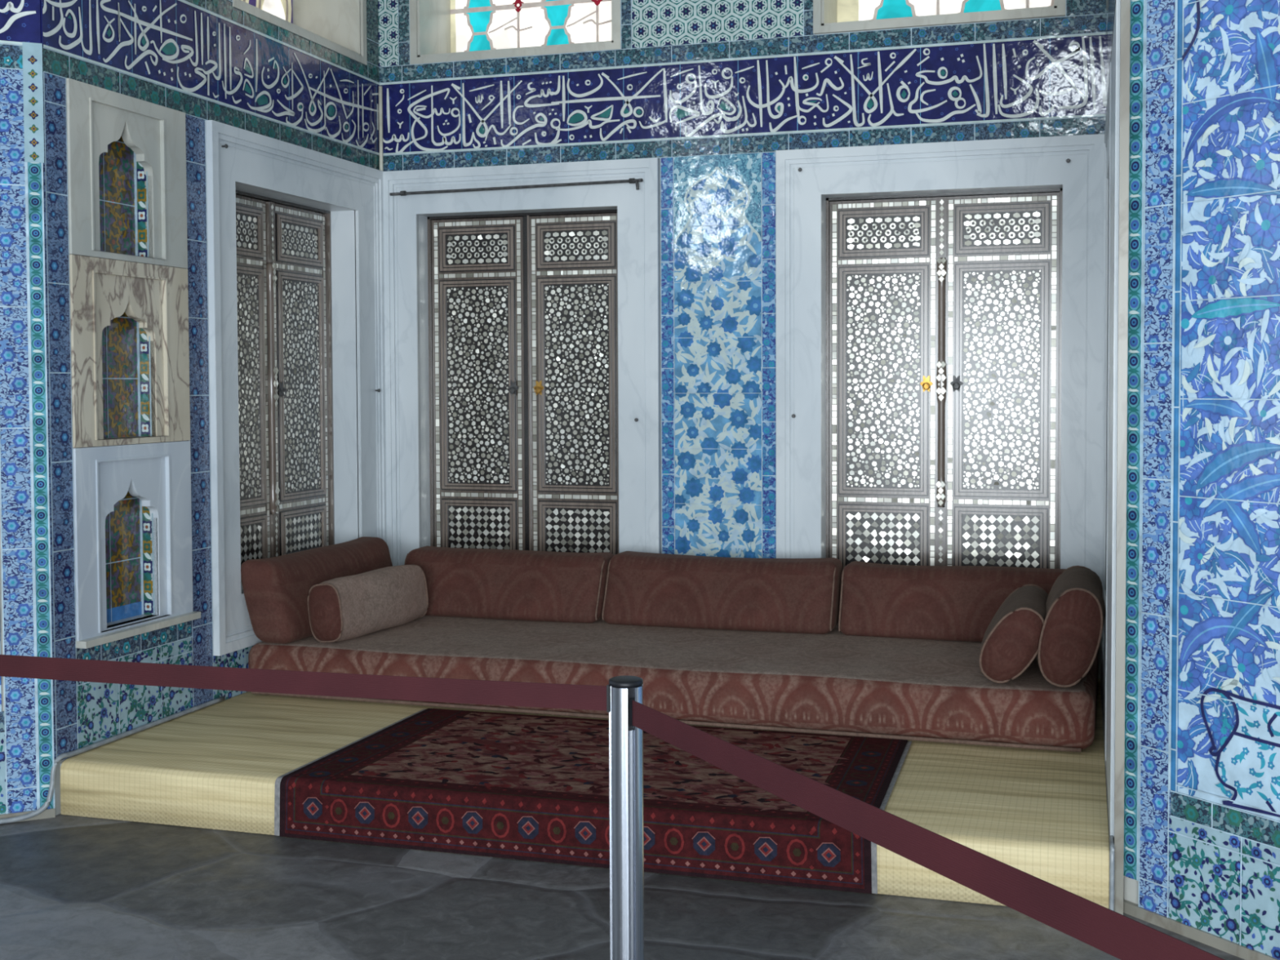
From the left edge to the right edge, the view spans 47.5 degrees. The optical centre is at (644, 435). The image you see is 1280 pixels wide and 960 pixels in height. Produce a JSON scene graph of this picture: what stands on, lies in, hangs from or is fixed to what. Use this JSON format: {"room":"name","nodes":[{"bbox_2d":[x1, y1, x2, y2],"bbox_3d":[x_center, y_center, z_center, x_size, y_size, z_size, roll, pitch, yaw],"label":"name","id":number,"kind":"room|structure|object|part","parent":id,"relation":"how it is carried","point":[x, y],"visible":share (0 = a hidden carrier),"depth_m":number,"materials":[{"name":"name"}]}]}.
{"room":"palace museum room","nodes":[
{"label":"palace museum room","id":0,"kind":"room"},
{"bbox_2d":[0,520,4,711],"bbox_3d":[-2.854,-0.903,4.594,1.750,4.400,0.296,-1,2,-25],"label":"wall","id":1,"kind":"structure","parent":0,"point":[1,602],"depth_m":4.82,"materials":[{"name":"tile"}]},
{"bbox_2d":[0,649,1,711],"bbox_3d":[-2.696,-0.130,4.519,1.242,2.115,0.018,-1,2,-25],"label":"tile panel","id":2,"kind":"object","parent":1,"relation":"attached to","point":[0,650],"visible":0.73,"depth_m":4.82,"materials":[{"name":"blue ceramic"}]},
{"bbox_2d":[0,711,4,732],"bbox_3d":[-2.690,0.961,4.564,1.250,0.069,0.009,-1,2,-25],"label":"tile panel","id":3,"kind":"object","parent":1,"relation":"attached to","point":[2,713],"visible":1,"depth_m":4.82,"materials":[{"name":"blue tile"}]},
{"bbox_2d":[0,732,6,814],"bbox_3d":[-2.689,1.132,4.568,1.250,0.273,0.013,-1,2,-25],"label":"tile panel","id":4,"kind":"object","parent":1,"relation":"attached to","point":[2,764],"visible":1,"depth_m":4.83,"materials":[{"name":"blue tile"}]},
{"bbox_2d":[0,43,22,70],"bbox_3d":[-2.676,-1.229,4.494,1.500,0.082,0.013,-1,2,-25],"label":"tile panel","id":5,"kind":"object","parent":1,"relation":"attached to","point":[11,55],"visible":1,"depth_m":4.77,"materials":[{"name":"tile"}]},
{"bbox_2d":[0,68,38,813],"bbox_3d":[-2.083,0.043,4.816,0.098,2.487,0.012,-1,2,-25],"label":"tile panel","id":6,"kind":"object","parent":1,"relation":"attached to","point":[15,453],"visible":0.97,"depth_m":4.81,"materials":[{"name":"tile"}]},
{"bbox_2d":[0,0,40,44],"bbox_3d":[-2.676,-1.444,4.486,1.500,0.349,0.013,-1,2,-25],"label":"tile panel","id":7,"kind":"object","parent":1,"relation":"attached to","point":[20,20],"visible":1,"depth_m":4.78,"materials":[{"name":"tile"}]},
{"bbox_2d":[0,808,55,822],"bbox_3d":[-2.619,1.282,4.603,1.400,0.030,0.016,-1,2,-25],"label":"baseboard","id":8,"kind":"structure","parent":1,"relation":"attached to","point":[47,813],"depth_m":4.87,"materials":[{"name":"beige stone"}]},
{"bbox_2d":[22,41,44,163],"bbox_3d":[-2.019,-1.097,4.805,0.060,0.392,0.014,-1,2,-25],"label":"tile panel","id":9,"kind":"object","parent":1,"relation":"attached to","point":[32,52],"visible":1,"depth_m":4.80,"materials":[{"name":"tile"}]},
{"bbox_2d":[26,161,54,808],"bbox_3d":[-2.015,0.176,4.853,0.052,2.157,0.013,-1,2,-25],"label":"tile panel","id":10,"kind":"object","parent":1,"relation":"attached to","point":[34,171],"visible":0.96,"depth_m":4.85,"materials":[{"name":"blue tile"}]},
{"bbox_2d":[54,440,248,815],"bbox_3d":[-1.851,-0.960,6.047,0.416,4.400,2.419,0,2,17],"label":"wall","id":11,"kind":"structure","parent":0,"point":[57,784],"depth_m":4.93,"materials":[{"name":"paint"}]},
{"bbox_2d":[42,71,78,762],"bbox_3d":[-1.974,-0.053,4.912,0.012,2.304,0.112,0,2,17],"label":"tile panel","id":12,"kind":"object","parent":11,"relation":"attached to","point":[55,197],"visible":0.96,"depth_m":4.91,"materials":[{"name":"tile"}]},
{"bbox_2d":[65,78,187,268],"bbox_3d":[-1.903,-0.920,5.269,0.117,0.601,0.667,0,2,17],"label":"wall niche","id":13,"kind":"object","parent":11,"relation":"attached to","point":[127,188],"visible":0.96,"depth_m":5.32,"materials":[{"name":"beige stone"}]},
{"bbox_2d":[68,254,190,448],"bbox_3d":[-1.900,-0.298,5.291,0.117,0.657,0.667,0,2,17],"label":"wall niche","id":14,"kind":"object","parent":11,"relation":"attached to","point":[130,348],"visible":1,"depth_m":5.34,"materials":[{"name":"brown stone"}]},
{"bbox_2d":[103,435,155,439],"bbox_3d":[-1.905,-0.239,5.280,0.075,0.520,0.322,0,2,17],"label":"niche shelf","id":15,"kind":"object","parent":14,"relation":"attached to","point":[104,437],"depth_m":5.32,"materials":[{"name":"beige stone"}]},
{"bbox_2d":[76,620,191,660],"bbox_3d":[-1.857,0.749,5.318,0.012,0.088,0.675,0,2,17],"label":"tile panel","id":16,"kind":"object","parent":11,"relation":"attached to","point":[117,649],"visible":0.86,"depth_m":5.32,"materials":[{"name":"tile"}]},
{"bbox_2d":[75,637,193,748],"bbox_3d":[-1.856,0.939,5.324,0.012,0.292,0.675,0,2,17],"label":"tile panel","id":17,"kind":"object","parent":11,"relation":"attached to","point":[104,710],"visible":0.7,"depth_m":5.28,"materials":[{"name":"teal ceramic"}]},
{"bbox_2d":[71,440,200,648],"bbox_3d":[-1.884,0.374,5.311,0.145,0.685,0.675,0,2,17],"label":"wall niche","id":18,"kind":"object","parent":11,"relation":"attached to","point":[132,507],"visible":1,"depth_m":5.36,"materials":[{"name":"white stone"}]},
{"bbox_2d":[106,614,157,627],"bbox_3d":[-1.902,0.416,5.304,0.075,0.549,0.322,0,2,17],"label":"niche shelf","id":19,"kind":"object","parent":18,"relation":"attached to","point":[113,620],"depth_m":5.32,"materials":[{"name":"beige stone"}]},
{"bbox_2d":[185,114,213,656],"bbox_3d":[-1.743,-0.190,5.674,0.012,2.087,0.140,0,2,17],"label":"tile panel","id":20,"kind":"object","parent":11,"relation":"attached to","point":[202,628],"visible":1,"depth_m":5.68,"materials":[{"name":"tile"}]},
{"bbox_2d":[191,649,213,706],"bbox_3d":[-1.738,0.962,5.716,0.012,0.217,0.140,0,2,17],"label":"tile panel","id":21,"kind":"object","parent":11,"relation":"attached to","point":[200,696],"visible":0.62,"depth_m":5.71,"materials":[{"name":"tile"}]},
{"bbox_2d":[40,0,379,155],"bbox_3d":[-1.646,-1.501,5.965,0.013,0.349,2.419,0,2,17],"label":"tile panel","id":22,"kind":"object","parent":11,"relation":"attached to","point":[182,46],"visible":1,"depth_m":5.78,"materials":[{"name":"tile"}]},
{"bbox_2d":[42,47,379,169],"bbox_3d":[-1.646,-1.286,5.973,0.012,0.082,2.419,0,2,17],"label":"tile panel","id":23,"kind":"object","parent":11,"relation":"attached to","point":[55,63],"visible":1,"depth_m":5.62,"materials":[{"name":"tile"}]},
{"bbox_2d":[212,645,253,699],"bbox_3d":[-1.631,0.960,6.071,0.012,0.193,0.603,0,2,17],"label":"tile panel","id":24,"kind":"object","parent":11,"relation":"attached to","point":[237,659],"visible":0.18,"depth_m":5.91,"materials":[{"name":"tile"}]},
{"bbox_2d":[235,195,270,582],"bbox_3d":[-1.750,-0.198,6.225,0.047,1.654,0.492,0,2,17],"label":"shutter","id":25,"kind":"object","parent":11,"relation":"attached to","point":[252,211],"depth_m":6.34,"materials":[{"name":"brown wood"}]},
{"bbox_2d":[183,0,379,83],"bbox_3d":[-1.647,-1.716,5.957,0.012,0.080,2.419,0,2,17],"label":"tile panel","id":26,"kind":"object","parent":11,"relation":"attached to","point":[224,8],"visible":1,"depth_m":6.27,"materials":[{"name":"tile"}]},
{"bbox_2d":[204,120,386,656],"bbox_3d":[-1.638,-0.207,6.489,0.339,2.111,1.470,0,2,17],"label":"shuttered window","id":27,"kind":"structure","parent":11,"relation":"in","point":[295,268],"depth_m":6.56,"materials":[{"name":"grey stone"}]},
{"bbox_3d":[-1.627,-0.206,6.530,0.031,0.074,0.057,0,2,17],"label":"ring handle","id":28,"kind":"part","parent":27,"relation":"part of","materials":[{"name":"metal"}]},
{"bbox_3d":[-1.687,-0.210,6.479,0.090,1.679,1.043,0,2,17],"label":"shutter casing","id":29,"kind":"part","parent":27,"relation":"part of","materials":[{"name":"brown wood"}]},
{"bbox_2d":[232,0,367,65],"bbox_3d":[-1.689,-2.310,6.466,0.397,1.112,1.140,0,2,17],"label":"window","id":30,"kind":"structure","parent":11,"relation":"in","point":[339,26],"depth_m":6.94,"materials":[{"name":"beige stone"}]},
{"bbox_3d":[-1.866,-2.307,6.519,0.028,1.016,1.046,0,2,17],"label":"stained glass","id":31,"kind":"part","parent":30,"relation":"part of","materials":[{"name":"white glass"}]},
{"bbox_2d":[270,203,329,555],"bbox_3d":[-1.599,-0.216,6.725,0.047,1.654,0.492,0,2,17],"label":"shutter","id":32,"kind":"object","parent":11,"relation":"attached to","point":[300,233],"depth_m":6.72,"materials":[{"name":"brown wood"}]},
{"bbox_2d":[366,0,379,66],"bbox_3d":[-1.321,-2.147,7.032,0.012,0.702,0.144,0,2,17],"label":"tile panel","id":33,"kind":"object","parent":11,"relation":"attached to","point":[372,12],"visible":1,"depth_m":7.04,"materials":[{"name":"tile"}]},
{"bbox_2d":[378,85,382,170],"bbox_3d":[-1.284,-0.560,7.132,0.018,2.280,0.019,0,2,17],"label":"conduit","id":34,"kind":"object","parent":11,"relation":"attached to","point":[380,94],"visible":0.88,"depth_m":7.09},
{"bbox_2d":[0,813,1244,959],"bbox_3d":[-0.744,1.438,2.112,12.400,0.120,10.500,0,2,17],"label":"floor","id":35,"kind":"structure","parent":0,"point":[73,887],"depth_m":4.01,"materials":[{"name":"grey stone"}]},
{"bbox_2d":[0,696,225,824],"bbox_3d":[-1.929,1.167,5.210,0.242,0.204,1.326,1,2,31],"label":"cable","id":36,"kind":"object","parent":35,"relation":"on","point":[52,778],"visible":1,"depth_m":5.04,"materials":[{"name":"grey plastic"}]},
{"bbox_2d":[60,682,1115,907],"bbox_3d":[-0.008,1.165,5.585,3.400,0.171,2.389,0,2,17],"label":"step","id":37,"kind":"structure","parent":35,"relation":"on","point":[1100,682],"depth_m":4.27,"materials":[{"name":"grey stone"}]},
{"bbox_2d":[60,678,1109,908],"bbox_3d":[-0.015,1.158,5.563,3.373,0.181,2.376,0,2,17],"label":"raised platform","id":38,"kind":"object","parent":37,"relation":"on","point":[1042,814],"visible":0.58,"depth_m":4.77,"materials":[{"name":"beige wood"}]},
{"bbox_2d":[274,708,911,893],"bbox_3d":[-0.118,1.177,4.889,1.931,0.191,1.048,0,2,17],"label":"rug","id":39,"kind":"object","parent":38,"relation":"on","point":[533,788],"visible":0.85,"depth_m":4.55,"materials":[{"name":"fabric"}]},
{"bbox_2d":[248,615,1098,752],"bbox_3d":[0.139,0.939,6.056,3.328,0.214,1.326,0,2,18],"label":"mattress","id":40,"kind":"object","parent":38,"relation":"on","point":[833,682],"visible":0.66,"depth_m":5.46,"materials":[{"name":"red fabric"}]},
{"bbox_2d":[240,536,392,644],"bbox_3d":[-1.401,0.662,6.384,0.252,0.342,1.000,0,2,19],"label":"cushion","id":41,"kind":"object","parent":40,"relation":"on","point":[276,589],"visible":0.71,"depth_m":5.99,"materials":[{"name":"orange fabric"}]},
{"bbox_2d":[307,564,428,643],"bbox_3d":[-1.176,0.713,6.240,0.183,0.265,0.732,1,2,23],"label":"bolster","id":42,"kind":"object","parent":40,"relation":"on","point":[344,608],"visible":1,"depth_m":6.08,"materials":[{"name":"beige fabric"}]},
{"bbox_2d":[404,546,613,623],"bbox_3d":[-0.634,0.675,6.653,0.990,0.292,0.326,0,2,18],"label":"cushion","id":43,"kind":"object","parent":40,"relation":"on","point":[529,585],"visible":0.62,"depth_m":6.53,"materials":[{"name":"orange fabric"}]},
{"bbox_3d":[-0.199,0.682,6.430,0.008,0.251,0.118,0,2,18],"label":"corner cord","id":44,"kind":"part","parent":43,"relation":"part of","materials":[{"name":"beige fabric"}]},
{"bbox_3d":[-0.061,1.057,5.439,3.240,0.014,0.014,0,2,18],"label":"hem cord","id":45,"kind":"part","parent":40,"relation":"part of","materials":[{"name":"beige fabric"}]},
{"bbox_2d":[601,551,843,634],"bbox_3d":[0.335,0.679,6.356,1.030,0.297,0.329,0,2,17],"label":"cushion","id":46,"kind":"object","parent":40,"relation":"on","point":[775,595],"visible":0.98,"depth_m":6.25,"materials":[{"name":"red fabric"}]},
{"bbox_3d":[-0.169,0.681,6.430,0.008,0.253,0.119,0,2,17],"label":"corner cord","id":47,"kind":"part","parent":46,"relation":"part of","materials":[{"name":"beige fabric"}]},
{"bbox_3d":[0.791,0.688,6.131,0.008,0.253,0.119,0,2,17],"label":"corner cord","id":48,"kind":"part","parent":46,"relation":"part of","materials":[{"name":"beige fabric"}]},
{"bbox_2d":[838,560,1066,642],"bbox_3d":[1.331,0.691,6.043,1.035,0.287,0.325,0,2,17],"label":"cushion","id":49,"kind":"object","parent":40,"relation":"on","point":[928,602],"visible":0.58,"depth_m":5.99,"materials":[{"name":"red fabric"}]},
{"bbox_3d":[0.825,0.693,6.118,0.008,0.245,0.115,0,2,17],"label":"corner cord","id":50,"kind":"part","parent":49,"relation":"part of","materials":[{"name":"beige fabric"}]},
{"bbox_2d":[978,584,1048,683],"bbox_3d":[1.360,0.716,5.328,0.247,0.287,0.673,0,2,18],"label":"bolster","id":51,"kind":"object","parent":40,"relation":"on","point":[1010,642],"visible":0.9,"depth_m":5.03,"materials":[{"name":"brown fabric"}]},
{"bbox_2d":[1036,565,1105,687],"bbox_3d":[1.538,0.677,5.252,0.236,0.374,0.693,0,2,18],"label":"bolster","id":52,"kind":"object","parent":40,"relation":"on","point":[1071,633],"visible":0.98,"depth_m":4.94,"materials":[{"name":"brown fabric"}]},
{"bbox_2d":[608,675,644,959],"bbox_3d":[-0.034,0.901,2.716,0.344,0.902,0.344,0,2,17],"label":"barrier post","id":53,"kind":"object","parent":35,"relation":"on","point":[625,741],"visible":0.98,"depth_m":2.69,"materials":[{"name":"metal"}]},
{"bbox_2d":[0,654,610,712],"bbox_3d":[-0.940,0.482,2.940,1.820,0.053,0.008,0,2,16],"label":"belt","id":54,"kind":"object","parent":53,"relation":"attached to","point":[572,696],"visible":1,"depth_m":2.86,"materials":[{"name":"red fabric"}]},
{"bbox_2d":[627,688,633,730],"bbox_3d":[-0.027,0.504,2.680,0.012,0.079,0.002,-1,2,-19],"label":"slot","id":55,"kind":"object","parent":53,"relation":"attached to","point":[630,691],"depth_m":2.68,"materials":[{"name":"black plastic"}]},
{"bbox_3d":[0.934,0.960,0.981,0.344,0.902,0.344,0,2,17],"label":"barrier post","id":56,"kind":"object","parent":35,"relation":"on","visible":0},
{"bbox_2d":[629,697,1224,959],"bbox_3d":[0.448,0.559,1.835,0.014,0.097,1.924,-1,2,-29],"label":"belt","id":57,"kind":"object","parent":56,"relation":"attached to","point":[1117,935],"visible":1,"depth_m":1.94,"materials":[{"name":"red fabric"}]},
{"bbox_2d":[659,15,1101,678],"bbox_3d":[0.390,-0.998,6.855,4.100,4.400,0.416,0,2,17],"label":"wall","id":58,"kind":"structure","parent":0,"point":[1099,672],"depth_m":6.36,"materials":[{"name":"paint"}]},
{"bbox_2d":[377,0,398,66],"bbox_3d":[-1.252,-2.149,7.082,0.110,0.702,0.011,0,2,17],"label":"tile panel","id":59,"kind":"object","parent":58,"relation":"attached to","point":[388,9],"visible":1,"depth_m":7.08,"materials":[{"name":"blue tile"}]},
{"bbox_2d":[397,0,409,65],"bbox_3d":[-1.168,-2.148,7.057,0.065,0.702,0.012,0,2,17],"label":"tile panel","id":60,"kind":"object","parent":58,"relation":"attached to","point":[403,6],"visible":1,"depth_m":7.06,"materials":[{"name":"tile"}]},
{"bbox_2d":[431,216,525,550],"bbox_3d":[-0.817,-0.189,7.176,0.483,1.750,0.047,0,2,17],"label":"shutter","id":61,"kind":"object","parent":58,"relation":"attached to","point":[478,263],"depth_m":7.16,"materials":[{"name":"brown wood"}]},
{"bbox_2d":[409,0,620,64],"bbox_3d":[-0.571,-2.346,7.068,1.070,1.092,0.397,0,2,17],"label":"window","id":62,"kind":"structure","parent":58,"relation":"in","point":[441,30],"depth_m":7.22,"materials":[{"name":"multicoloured glass"}]},
{"bbox_3d":[-0.517,-2.349,7.245,0.976,0.996,0.028,0,2,17],"label":"stained glass","id":63,"kind":"part","parent":62,"relation":"part of","materials":[{"name":"glass"}]},
{"bbox_2d":[382,157,661,565],"bbox_3d":[-0.563,-0.232,7.087,1.407,2.109,0.342,0,2,17],"label":"shuttered window","id":64,"kind":"structure","parent":58,"relation":"in","point":[522,326],"depth_m":7.06,"materials":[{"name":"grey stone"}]},
{"bbox_3d":[-0.643,-0.231,7.091,0.057,0.074,0.031,0,2,17],"label":"ring handle","id":65,"kind":"part","parent":64,"relation":"part of","materials":[{"name":"metal"}]},
{"bbox_2d":[389,177,643,195],"bbox_3d":[-0.620,-1.162,6.892,1.280,0.054,0.048,0,2,17],"label":"curtain rod","id":66,"kind":"object","parent":64,"relation":"attached to","point":[631,180],"visible":1,"depth_m":6.86,"materials":[{"name":"metal"}]},
{"bbox_3d":[-0.567,-0.190,7.114,1.026,1.775,0.090,0,2,17],"label":"shutter casing","id":67,"kind":"part","parent":64,"relation":"part of","materials":[{"name":"brown wood"}]},
{"bbox_3d":[-0.516,-0.231,7.053,0.057,0.074,0.031,0,2,17],"label":"ring handle","id":68,"kind":"part","parent":64,"relation":"part of","materials":[{"name":"gold metal"}]},
{"bbox_2d":[528,213,618,555],"bbox_3d":[-0.324,-0.185,7.027,0.483,1.750,0.047,0,2,17],"label":"shutter","id":69,"kind":"object","parent":58,"relation":"attached to","point":[574,428],"depth_m":7.02,"materials":[{"name":"brown wood"}]},
{"bbox_2d":[620,0,632,48],"bbox_3d":[-0.086,-2.141,6.731,0.055,0.702,0.012,0,2,17],"label":"tile panel","id":70,"kind":"object","parent":58,"relation":"attached to","point":[626,42],"visible":1,"depth_m":6.74,"materials":[{"name":"tile"}]},
{"bbox_2d":[660,157,675,554],"bbox_3d":[0.107,-0.127,6.747,0.066,2.304,0.012,0,2,17],"label":"tile panel","id":71,"kind":"object","parent":58,"relation":"attached to","point":[667,176],"visible":0.81,"depth_m":6.73,"materials":[{"name":"tile"}]},
{"bbox_2d":[673,152,761,558],"bbox_3d":[0.334,-0.126,6.677,0.409,2.304,0.014,0,2,17],"label":"tile panel","id":72,"kind":"object","parent":58,"relation":"attached to","point":[717,207],"visible":0.9,"depth_m":6.67,"materials":[{"name":"tile"}]},
{"bbox_2d":[631,0,803,48],"bbox_3d":[0.323,-2.138,6.607,0.800,0.702,0.011,0,2,17],"label":"tile panel","id":73,"kind":"object","parent":58,"relation":"attached to","point":[655,23],"visible":1,"depth_m":6.62,"materials":[{"name":"tile"}]},
{"bbox_2d":[379,32,1106,155],"bbox_3d":[0.325,-1.533,6.628,3.400,0.349,0.013,0,2,17],"label":"calligraphy frieze","id":74,"kind":"object","parent":58,"relation":"attached to","point":[1063,76],"visible":0.98,"depth_m":6.57,"materials":[{"name":"tile"}]},
{"bbox_2d":[378,13,1107,83],"bbox_3d":[0.325,-1.748,6.621,3.400,0.080,0.012,0,2,17],"label":"tile panel","id":75,"kind":"object","parent":58,"relation":"attached to","point":[1094,23],"visible":0.99,"depth_m":6.56,"materials":[{"name":"tile"}]},
{"bbox_2d":[382,115,1106,171],"bbox_3d":[0.327,-1.318,6.636,3.400,0.082,0.012,0,2,17],"label":"tile panel","id":76,"kind":"object","parent":58,"relation":"attached to","point":[770,143],"visible":0.98,"depth_m":6.60,"materials":[{"name":"tile"}]},
{"bbox_2d":[760,152,776,558],"bbox_3d":[0.564,-0.124,6.609,0.070,2.304,0.012,0,2,17],"label":"tile panel","id":77,"kind":"object","parent":58,"relation":"attached to","point":[767,159],"visible":0.84,"depth_m":6.60,"materials":[{"name":"tile"}]},
{"bbox_2d":[803,0,814,35],"bbox_3d":[0.730,-2.135,6.484,0.050,0.702,0.012,0,2,17],"label":"tile panel","id":78,"kind":"object","parent":58,"relation":"attached to","point":[807,4],"visible":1,"depth_m":6.49,"materials":[{"name":"tile"}]},
{"bbox_2d":[829,197,938,568],"bbox_3d":[1.081,-0.182,6.602,0.488,1.763,0.047,0,2,17],"label":"shutter","id":79,"kind":"object","parent":58,"relation":"attached to","point":[884,251],"depth_m":6.59,"materials":[{"name":"brown wood"}]},
{"bbox_2d":[813,0,1065,34],"bbox_3d":[1.320,-2.336,6.497,1.080,1.087,0.397,0,2,17],"label":"window","id":80,"kind":"structure","parent":58,"relation":"in","point":[829,16],"depth_m":6.57,"materials":[{"name":"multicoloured glass"}]},
{"bbox_3d":[1.374,-2.339,6.674,0.986,0.991,0.028,0,2,17],"label":"stained glass","id":81,"kind":"part","parent":80,"relation":"part of","materials":[{"name":"glass"}]},
{"bbox_2d":[775,133,1104,580],"bbox_3d":[1.312,-0.222,6.520,1.407,2.114,0.339,0,2,17],"label":"shuttered window","id":82,"kind":"structure","parent":58,"relation":"in","point":[940,304],"depth_m":6.48,"materials":[{"name":"grey wood"}]},
{"bbox_3d":[1.259,-0.232,6.517,0.057,0.074,0.031,0,2,17],"label":"ring handle","id":83,"kind":"part","parent":82,"relation":"part of","materials":[{"name":"gold metal"}]},
{"bbox_3d":[1.334,-0.184,6.540,1.036,1.788,0.090,0,2,17],"label":"shutter casing","id":84,"kind":"part","parent":82,"relation":"part of","materials":[{"name":"brown wood"}]},
{"bbox_3d":[1.385,-0.231,6.479,0.057,0.074,0.031,0,2,17],"label":"ring handle","id":85,"kind":"part","parent":82,"relation":"part of","materials":[{"name":"metal"}]},
{"bbox_2d":[944,192,1060,568],"bbox_3d":[1.579,-0.179,6.452,0.488,1.763,0.047,0,2,17],"label":"shutter","id":86,"kind":"object","parent":58,"relation":"attached to","point":[1002,250],"depth_m":6.44,"materials":[{"name":"brown wood"}]},
{"bbox_2d":[1065,0,1107,16],"bbox_3d":[1.867,-2.128,6.141,0.175,0.702,0.012,0,2,17],"label":"tile panel","id":87,"kind":"object","parent":58,"relation":"attached to","point":[1073,7],"visible":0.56,"depth_m":6.15,"materials":[{"name":"tile"}]},
{"bbox_2d":[1114,0,1130,915],"bbox_3d":[1.811,-0.935,4.958,0.422,4.400,2.389,0,2,17],"label":"wall","id":88,"kind":"structure","parent":0,"point":[1125,5],"depth_m":3.91,"materials":[{"name":"paint"}]},
{"bbox_2d":[1100,642,1106,760],"bbox_3d":[1.743,0.966,5.518,0.016,0.193,1.492,0,2,17],"label":"tile panel","id":89,"kind":"object","parent":88,"relation":"attached to","point":[1104,708],"visible":0.36,"depth_m":5.36,"materials":[{"name":"grey stone"}]},
{"bbox_2d":[1101,62,1111,706],"bbox_3d":[1.877,-0.183,5.422,0.314,2.111,1.458,0,2,17],"label":"door","id":90,"kind":"structure","parent":88,"relation":"in","point":[1107,131],"depth_m":5.95,"materials":[{"name":"grey stone"}]},
{"bbox_2d":[1106,0,1108,10],"bbox_3d":[1.923,-2.286,5.376,0.397,1.112,1.140,0,2,17],"label":"window","id":91,"kind":"structure","parent":88,"relation":"in","point":[1107,1],"depth_m":5.93,"materials":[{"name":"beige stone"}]},
{"bbox_2d":[1105,760,1114,911],"bbox_3d":[1.407,1.183,4.415,0.012,0.196,1.033,0,2,17],"label":"cable","id":92,"kind":"object","parent":88,"relation":"attached to","point":[1111,837],"visible":0.7,"depth_m":3.92,"materials":[{"name":"grey plastic"}]},
{"bbox_2d":[1105,0,1115,111],"bbox_3d":[1.613,-1.481,5.029,0.013,0.349,2.329,0,2,17],"label":"tile panel","id":93,"kind":"object","parent":88,"relation":"attached to","point":[1111,11],"visible":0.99,"depth_m":5.32,"materials":[{"name":"tile"}]},
{"bbox_2d":[1106,0,1119,836],"bbox_3d":[1.403,-0.047,4.365,0.014,2.304,0.837,0,2,17],"label":"tile panel","id":94,"kind":"object","parent":88,"relation":"attached to","point":[1115,59],"visible":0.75,"depth_m":4.01,"materials":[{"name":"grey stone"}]},
{"bbox_2d":[1124,875,1138,904],"bbox_3d":[1.892,-0.874,3.237,0.296,4.400,1.773,-1,2,-31],"label":"wall","id":95,"kind":"structure","parent":0,"point":[1131,886],"depth_m":3.97,"materials":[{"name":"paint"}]},
{"bbox_2d":[1123,0,1145,880],"bbox_3d":[1.314,-0.945,3.887,0.013,4.300,0.059,-1,2,-31],"label":"tile panel","id":96,"kind":"object","parent":95,"relation":"attached to","point":[1137,15],"visible":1,"depth_m":3.92,"materials":[{"name":"blue tile"}]},
{"bbox_2d":[1137,0,1176,917],"bbox_3d":[1.355,-0.893,3.821,0.012,4.400,0.098,-1,2,-31],"label":"tile panel","id":97,"kind":"object","parent":95,"relation":"attached to","point":[1154,793],"visible":1,"depth_m":3.85,"materials":[{"name":"tile"}]},
{"bbox_2d":[1168,0,1184,791],"bbox_3d":[1.386,-1.077,3.763,0.012,4.028,0.024,-1,2,-31],"label":"tile panel","id":98,"kind":"object","parent":95,"relation":"attached to","point":[1179,136],"visible":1,"depth_m":3.80,"materials":[{"name":"blue ceramic"}]},
{"bbox_2d":[1123,899,1278,959],"bbox_3d":[1.675,1.308,3.383,0.016,0.030,1.423,-1,2,-31],"label":"baseboard","id":99,"kind":"structure","parent":95,"relation":"attached to","point":[1131,908],"depth_m":3.78,"materials":[{"name":"beige stone"}]},
{"bbox_2d":[1168,816,1279,959],"bbox_3d":[1.717,1.159,3.311,0.012,0.273,1.266,-1,2,-31],"label":"tile panel","id":100,"kind":"object","parent":95,"relation":"attached to","point":[1223,885],"visible":1,"depth_m":3.70,"materials":[{"name":"white tile"}]},
{"bbox_2d":[1169,790,1279,849],"bbox_3d":[1.717,0.988,3.304,0.013,0.069,1.263,-1,2,-31],"label":"tile panel","id":101,"kind":"object","parent":95,"relation":"attached to","point":[1244,824],"visible":1,"depth_m":3.69,"materials":[{"name":"tile"}]},
{"bbox_2d":[1175,0,1279,821],"bbox_3d":[1.712,-1.059,3.220,0.018,4.028,1.242,-1,2,-31],"label":"tile panel","id":102,"kind":"object","parent":95,"relation":"attached to","point":[1228,689],"visible":1,"depth_m":3.65,"materials":[{"name":"blue tile"}]}
]}

